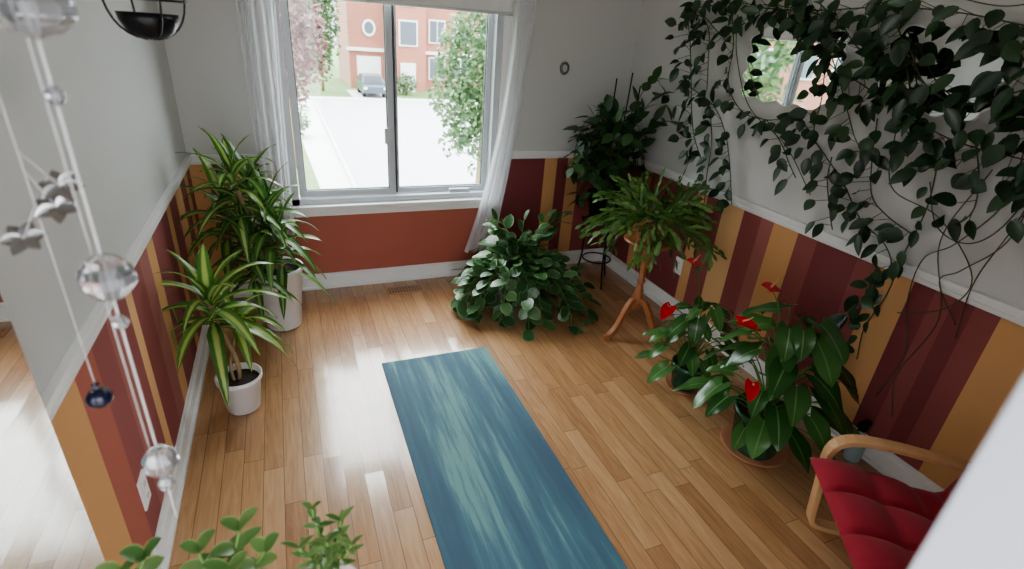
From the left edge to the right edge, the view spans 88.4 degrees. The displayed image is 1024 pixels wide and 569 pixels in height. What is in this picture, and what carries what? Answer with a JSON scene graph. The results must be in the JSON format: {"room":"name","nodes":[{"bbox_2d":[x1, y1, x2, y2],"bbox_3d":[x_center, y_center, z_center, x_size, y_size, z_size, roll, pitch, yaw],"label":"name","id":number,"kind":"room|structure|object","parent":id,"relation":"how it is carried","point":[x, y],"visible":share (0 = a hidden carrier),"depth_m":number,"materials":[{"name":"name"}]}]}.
{"room":"exercise studio","nodes":[
{"label":"exercise studio","id":0,"kind":"room"},
{"bbox_2d":[0,0,204,568],"bbox_3d":[-1.296,-0.296,1.512,0.120,2.500,3.755,-6,28,-22],"label":"wall","id":1,"kind":"structure","parent":0,"point":[119,111],"depth_m":1.59,"materials":[{"name":"white paint"}]},
{"bbox_2d":[0,295,104,568],"bbox_3d":[-0.810,0.349,0.688,0.033,2.085,0.845,-6,28,-22],"label":"wall mirror","id":2,"kind":"object","parent":1,"relation":"attached to","point":[45,523],"visible":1,"depth_m":1.01,"materials":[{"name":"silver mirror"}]},
{"bbox_2d":[40,155,191,421],"bbox_3d":[-1.443,-0.223,2.102,0.026,0.058,2.415,-6,28,-22],"label":"trim","id":3,"kind":"structure","parent":1,"relation":"attached to","point":[54,392],"depth_m":1.41,"materials":[{"name":"white wood"}]},
{"bbox_2d":[137,469,150,510],"bbox_3d":[-1.199,0.670,1.718,0.010,0.116,0.072,-6,28,-22],"label":"electrical outlet","id":4,"kind":"object","parent":1,"relation":"attached to","point":[142,484],"visible":0.99,"depth_m":1.71,"materials":[{"name":"white plastic"}]},
{"bbox_2d":[150,307,216,568],"bbox_3d":[-1.502,0.554,2.475,0.028,0.112,2.415,-6,28,-22],"label":"baseboard","id":5,"kind":"structure","parent":1,"relation":"attached to","point":[167,522],"depth_m":2.20,"materials":[{"name":"white wood"}]},
{"bbox_2d":[157,0,641,279],"bbox_3d":[-0.539,-1.220,3.561,2.976,2.500,0.160,-6,28,-22],"label":"wall","id":6,"kind":"structure","parent":0,"point":[596,38],"depth_m":3.71,"materials":[{"name":"white paint"}]},
{"bbox_2d":[191,150,583,164],"bbox_3d":[-0.527,-0.884,3.627,2.976,0.058,0.026,-6,28,-22],"label":"trim","id":7,"kind":"structure","parent":6,"relation":"attached to","point":[535,154],"depth_m":3.88,"materials":[{"name":"white wood"}]},
{"bbox_2d":[275,0,513,217],"bbox_3d":[-0.741,-1.235,3.392,1.505,1.575,0.155,-6,28,-22],"label":"window","id":8,"kind":"structure","parent":6,"relation":"in","point":[393,197],"depth_m":3.52,"materials":[{"name":"plastic"}]},
{"bbox_2d":[234,0,295,241],"bbox_3d":[-1.406,-1.090,3.022,0.223,1.810,0.056,-6,28,-22],"label":"sheer curtain","id":9,"kind":"object","parent":8,"relation":"hanging from","point":[256,19],"visible":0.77,"depth_m":3.00,"materials":[{"name":"white fabric"}]},
{"bbox_2d":[341,0,512,15],"bbox_3d":[-0.669,-1.824,3.057,1.485,0.360,0.042,-6,28,-22],"label":"roller blind","id":10,"kind":"object","parent":8,"relation":"attached to","point":[499,7],"visible":1,"depth_m":3.27,"materials":[{"name":"fabric"}]},
{"bbox_2d":[464,0,536,252],"bbox_3d":[-0.085,-1.159,3.587,0.432,1.990,0.056,-6,28,-22],"label":"sheer curtain","id":11,"kind":"object","parent":8,"relation":"hanging from","point":[523,10],"visible":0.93,"depth_m":3.63,"materials":[{"name":"white fabric"}]},
{"bbox_2d":[230,248,602,297],"bbox_3d":[-0.587,-0.107,3.999,2.976,0.112,0.028,-6,28,-22],"label":"baseboard","id":12,"kind":"structure","parent":6,"relation":"attached to","point":[432,270],"depth_m":3.88,"materials":[{"name":"white wood"}]},
{"bbox_2d":[560,61,568,74],"bbox_3d":[0.372,-1.522,3.703,0.076,0.088,0.013,-6,28,-22],"label":"wall ornament","id":13,"kind":"object","parent":6,"relation":"attached to","point":[565,62],"visible":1,"depth_m":3.70,"materials":[{"name":"brown metal"}]},
{"bbox_2d":[169,261,882,568],"bbox_3d":[0.370,1.082,1.925,2.976,0.100,5.175,-6,28,-22],"label":"floor","id":14,"kind":"structure","parent":0,"point":[657,474],"depth_m":2.43,"materials":[{"name":"brown wood"}]},
{"bbox_2d":[151,243,295,414],"bbox_3d":[-1.239,0.182,2.372,0.493,0.898,0.632,-6,28,-22],"label":"dracaena plant","id":15,"kind":"object","parent":14,"relation":"on","point":[239,383],"visible":1,"depth_m":2.30,"materials":[{"name":"green plant"}]},
{"bbox_2d":[175,126,335,331],"bbox_3d":[-1.384,-0.259,2.917,0.716,1.202,0.710,-6,28,-22],"label":"dracaena plant","id":16,"kind":"object","parent":14,"relation":"on","point":[284,276],"visible":0.97,"depth_m":2.81,"materials":[{"name":"green plant"}]},
{"bbox_2d":[385,284,426,294],"bbox_3d":[-0.768,0.034,3.800,0.280,0.004,0.110,-6,28,-22],"label":"floor vent","id":17,"kind":"object","parent":14,"relation":"in","point":[418,287],"visible":1,"depth_m":3.79,"materials":[{"name":"brown wood"}]},
{"bbox_2d":[382,347,627,568],"bbox_3d":[-0.123,0.776,2.359,0.622,0.005,1.720,-6,28,-22],"label":"yoga mat","id":18,"kind":"object","parent":14,"relation":"on","point":[496,495],"visible":1,"depth_m":2.27,"materials":[{"name":"rubber"}]},
{"bbox_2d":[448,208,601,340],"bbox_3d":[0.092,-0.163,3.557,1.028,0.682,0.974,-6,28,-22],"label":"potted plant","id":19,"kind":"object","parent":14,"relation":"on","point":[513,266],"visible":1,"depth_m":3.48,"materials":[{"name":"green plant"}]},
{"bbox_2d":[561,66,685,289],"bbox_3d":[0.709,-0.739,3.797,0.794,1.598,0.596,4,26,-2],"label":"potted plant","id":20,"kind":"object","parent":14,"relation":"on","point":[613,142],"visible":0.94,"depth_m":3.61,"materials":[{"name":"green plant"}]},
{"bbox_2d":[603,230,673,345],"bbox_3d":[0.824,-0.007,3.394,0.404,0.648,0.474,7,26,5],"label":"pedestal table","id":21,"kind":"object","parent":14,"relation":"on","point":[635,302],"visible":0.76,"depth_m":3.34,"materials":[{"name":"brown wood"}]},
{"bbox_2d":[574,162,726,273],"bbox_3d":[0.819,-0.445,3.147,0.906,0.623,0.962,-6,28,-22],"label":"potted fern","id":22,"kind":"object","parent":21,"relation":"on","point":[653,225],"visible":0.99,"depth_m":3.04,"materials":[{"name":"plant"}]},
{"bbox_2d":[634,255,743,398],"bbox_3d":[1.009,0.215,2.781,0.604,0.801,0.501,4,26,-2],"label":"anthurium","id":23,"kind":"object","parent":14,"relation":"on","point":[685,365],"visible":0.93,"depth_m":2.75,"materials":[{"name":"green plant"}]},
{"bbox_2d":[673,278,863,473],"bbox_3d":[1.230,0.390,2.356,0.796,0.884,0.703,-6,28,-22],"label":"anthurium","id":24,"kind":"object","parent":14,"relation":"on","point":[762,426],"visible":0.99,"depth_m":2.20,"materials":[{"name":"green plant"}]},
{"bbox_2d":[842,419,872,462],"bbox_3d":[1.632,0.735,2.480,0.083,0.222,0.076,-6,28,-22],"label":"spray bottle","id":25,"kind":"object","parent":14,"relation":"on","point":[851,454],"visible":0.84,"depth_m":2.47,"materials":[{"name":"plastic"}]},
{"bbox_2d":[806,434,969,568],"bbox_3d":[1.393,0.769,1.669,0.675,0.825,0.650,9,26,10],"label":"armchair","id":26,"kind":"object","parent":14,"relation":"on","point":[882,521],"visible":0.5,"depth_m":1.80,"materials":[{"name":"red fabric"}]},
{"bbox_3d":[-0.544,1.030,1.091,0.540,0.585,0.330,-6,28,-22],"label":"plant stand","id":27,"kind":"object","parent":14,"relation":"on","visible":0},
{"bbox_2d":[94,537,164,568],"bbox_3d":[-0.706,0.605,0.946,0.106,0.280,0.160,10,26,11],"label":"jade plant","id":28,"kind":"object","parent":27,"relation":"on","point":[133,553],"visible":1,"depth_m":0.94,"materials":[{"name":"green plant"}]},
{"bbox_2d":[179,507,278,568],"bbox_3d":[-0.537,0.581,1.000,0.134,0.300,0.160,15,28,21],"label":"potted peperomia","id":29,"kind":"object","parent":27,"relation":"on","point":[233,549],"visible":1,"depth_m":0.98,"materials":[{"name":"green plant"}]},
{"bbox_2d":[281,501,363,568],"bbox_3d":[-0.364,0.566,1.061,0.118,0.298,0.130,12,27,15],"label":"potted succulent","id":30,"kind":"object","parent":27,"relation":"on","point":[326,554],"visible":1,"depth_m":1.03,"materials":[{"name":"green plant"}]},
{"bbox_2d":[603,0,1023,489],"bbox_3d":[1.566,-0.618,2.648,0.120,2.500,3.755,-6,28,-22],"label":"wall","id":31,"kind":"structure","parent":0,"point":[948,396],"depth_m":2.46,"materials":[{"name":"white paint"}]},
{"bbox_2d":[673,256,683,274],"bbox_3d":[1.153,-0.130,3.649,0.010,0.116,0.072,-6,28,-22],"label":"electrical outlet","id":32,"kind":"object","parent":31,"relation":"attached to","point":[680,261],"visible":0.84,"depth_m":3.64,"materials":[{"name":"white plastic"}]},
{"bbox_2d":[600,248,943,491],"bbox_3d":[1.414,0.464,3.136,0.028,0.112,3.435,-6,28,-22],"label":"baseboard","id":33,"kind":"structure","parent":31,"relation":"attached to","point":[889,464],"depth_m":2.76,"materials":[{"name":"white wood"}]},
{"bbox_2d":[740,26,852,110],"bbox_3d":[1.422,-1.111,2.689,0.011,0.378,0.616,-6,28,-22],"label":"mirror","id":34,"kind":"object","parent":31,"relation":"attached to","point":[772,74],"visible":0.56,"depth_m":2.73,"materials":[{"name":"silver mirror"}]},
{"bbox_2d":[629,156,1023,326],"bbox_3d":[1.475,-0.314,2.763,0.026,0.058,3.435,-6,28,-22],"label":"trim","id":35,"kind":"structure","parent":31,"relation":"attached to","point":[1010,312],"depth_m":2.37,"materials":[{"name":"white wood"}]},
{"bbox_2d":[665,0,1023,416],"bbox_3d":[1.347,-0.571,2.687,0.214,1.753,2.166,-6,28,-22],"label":"vine","id":36,"kind":"object","parent":31,"relation":"attached to","point":[1004,109],"visible":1,"depth_m":2.22,"materials":[{"name":"green plant"}]},
{"bbox_2d":[876,24,1019,121],"bbox_3d":[1.693,-0.843,2.083,0.011,0.335,0.476,-6,28,-22],"label":"mirror","id":37,"kind":"object","parent":31,"relation":"attached to","point":[966,70],"visible":0.32,"depth_m":2.07,"materials":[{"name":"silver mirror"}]},
{"bbox_3d":[0.522,-1.290,0.868,3.176,0.100,5.335,-6,28,-22],"label":"ceiling","id":38,"kind":"structure","parent":0,"visible":0},
{"bbox_2d":[0,97,112,408],"bbox_3d":[-0.603,-0.416,0.546,0.112,1.352,0.047,-6,28,-22],"label":"mobile","id":39,"kind":"object","parent":38,"relation":"hanging from","point":[57,200],"visible":0.99,"depth_m":0.70},
{"bbox_2d":[0,0,179,516],"bbox_3d":[-0.493,-0.305,0.528,0.080,1.520,0.076,-6,28,-22],"label":"suncatcher","id":40,"kind":"object","parent":38,"relation":"hanging from","point":[102,277],"visible":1,"depth_m":0.64,"materials":[{"name":"clear glass"}]},
{"bbox_2d":[102,0,187,40],"bbox_3d":[-0.825,-0.964,1.070,0.175,0.850,0.175,-6,28,-22],"label":"bowl planter","id":41,"kind":"object","parent":38,"relation":"hanging from","point":[143,25],"visible":1,"depth_m":1.20,"materials":[{"name":"black metal"}]},
{"bbox_3d":[0.812,0.311,0.591,2.976,2.500,0.140,-6,28,-22],"label":"wall","id":42,"kind":"structure","parent":0,"visible":0},
{"bbox_2d":[908,374,1023,568],"bbox_3d":[-0.068,0.566,0.322,1.072,2.150,0.180,-6,28,-22],"label":"trim","id":43,"kind":"structure","parent":42,"relation":"attached to","point":[981,525],"depth_m":0.39,"materials":[{"name":"paint"}]},
{"label":"outside","id":44,"kind":"structure","parent":0,"visible":0},
{"bbox_2d":[296,48,454,194],"bbox_3d":[-14.558,-22.714,57.514,140.000,0.200,115.000,-6,28,-22],"label":"lawn","id":45,"kind":"structure","parent":44,"point":[335,86],"depth_m":43.50,"materials":[{"name":"green plant"}]},
{"bbox_2d":[289,4,313,69],"bbox_3d":[-28.286,-29.262,56.996,12.600,10.100,9.000,-6,28,-22],"label":"neighbouring house","id":46,"kind":"structure","parent":45,"relation":"on","point":[293,4],"depth_m":56.54,"materials":[{"name":"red brick"}]},
{"bbox_2d":[278,0,329,167],"bbox_3d":[-8.181,-7.613,19.063,3.302,6.745,3.531,-6,28,-22],"label":"tree","id":47,"kind":"object","parent":45,"relation":"on","point":[298,32],"visible":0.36,"depth_m":18.55,"materials":[{"name":"pink plant"}]},
{"bbox_2d":[298,103,310,135],"bbox_3d":[-10.625,-7.966,25.063,2.044,1.897,1.986,-6,28,-22],"label":"shrub","id":48,"kind":"object","parent":45,"relation":"on","point":[304,122],"visible":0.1,"depth_m":25.19,"materials":[{"name":"green plant"}]},
{"bbox_2d":[293,0,341,90],"bbox_3d":[-14.804,-20.266,39.909,3.687,10.573,3.656,0,26,-9],"label":"street tree","id":49,"kind":"object","parent":45,"relation":"on","point":[328,17],"visible":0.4,"depth_m":40.15,"materials":[{"name":"green plant"}]},
{"bbox_2d":[397,71,417,94],"bbox_3d":[-8.785,-16.542,43.321,1.971,1.888,2.213,-6,28,-22],"label":"shrub","id":50,"kind":"object","parent":45,"relation":"on","point":[403,83],"visible":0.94,"depth_m":43.04,"materials":[{"name":"green plant"}]},
{"bbox_2d":[335,0,486,91],"bbox_3d":[-7.347,-25.915,48.791,17.600,14.100,11.260,-6,28,-22],"label":"brick house","id":51,"kind":"structure","parent":45,"relation":"on","point":[418,30],"depth_m":44.89,"materials":[{"name":"brick"}]},
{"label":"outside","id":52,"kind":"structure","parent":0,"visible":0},
{"bbox_2d":[298,90,480,188],"bbox_3d":[-10.674,-6.951,24.934,120.000,0.130,41.000,-6,28,-22],"label":"road","id":53,"kind":"structure","parent":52,"point":[345,146],"depth_m":25.21,"materials":[{"name":"grey asphalt"}]},
{"bbox_2d":[356,73,384,96],"bbox_3d":[-11.149,-15.806,41.613,1.760,1.515,4.530,-6,28,-22],"label":"parked car","id":54,"kind":"object","parent":53,"relation":"on","point":[372,83],"visible":0.84,"depth_m":40.35,"materials":[{"name":"paint"}]},
{"bbox_2d":[428,11,486,182],"bbox_3d":[-0.917,-4.995,15.226,2.920,6.372,3.427,-6,28,-22],"label":"street tree","id":55,"kind":"object","parent":53,"relation":"on","point":[466,96],"visible":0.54,"depth_m":14.36,"materials":[{"name":"green plant"}]}
]}

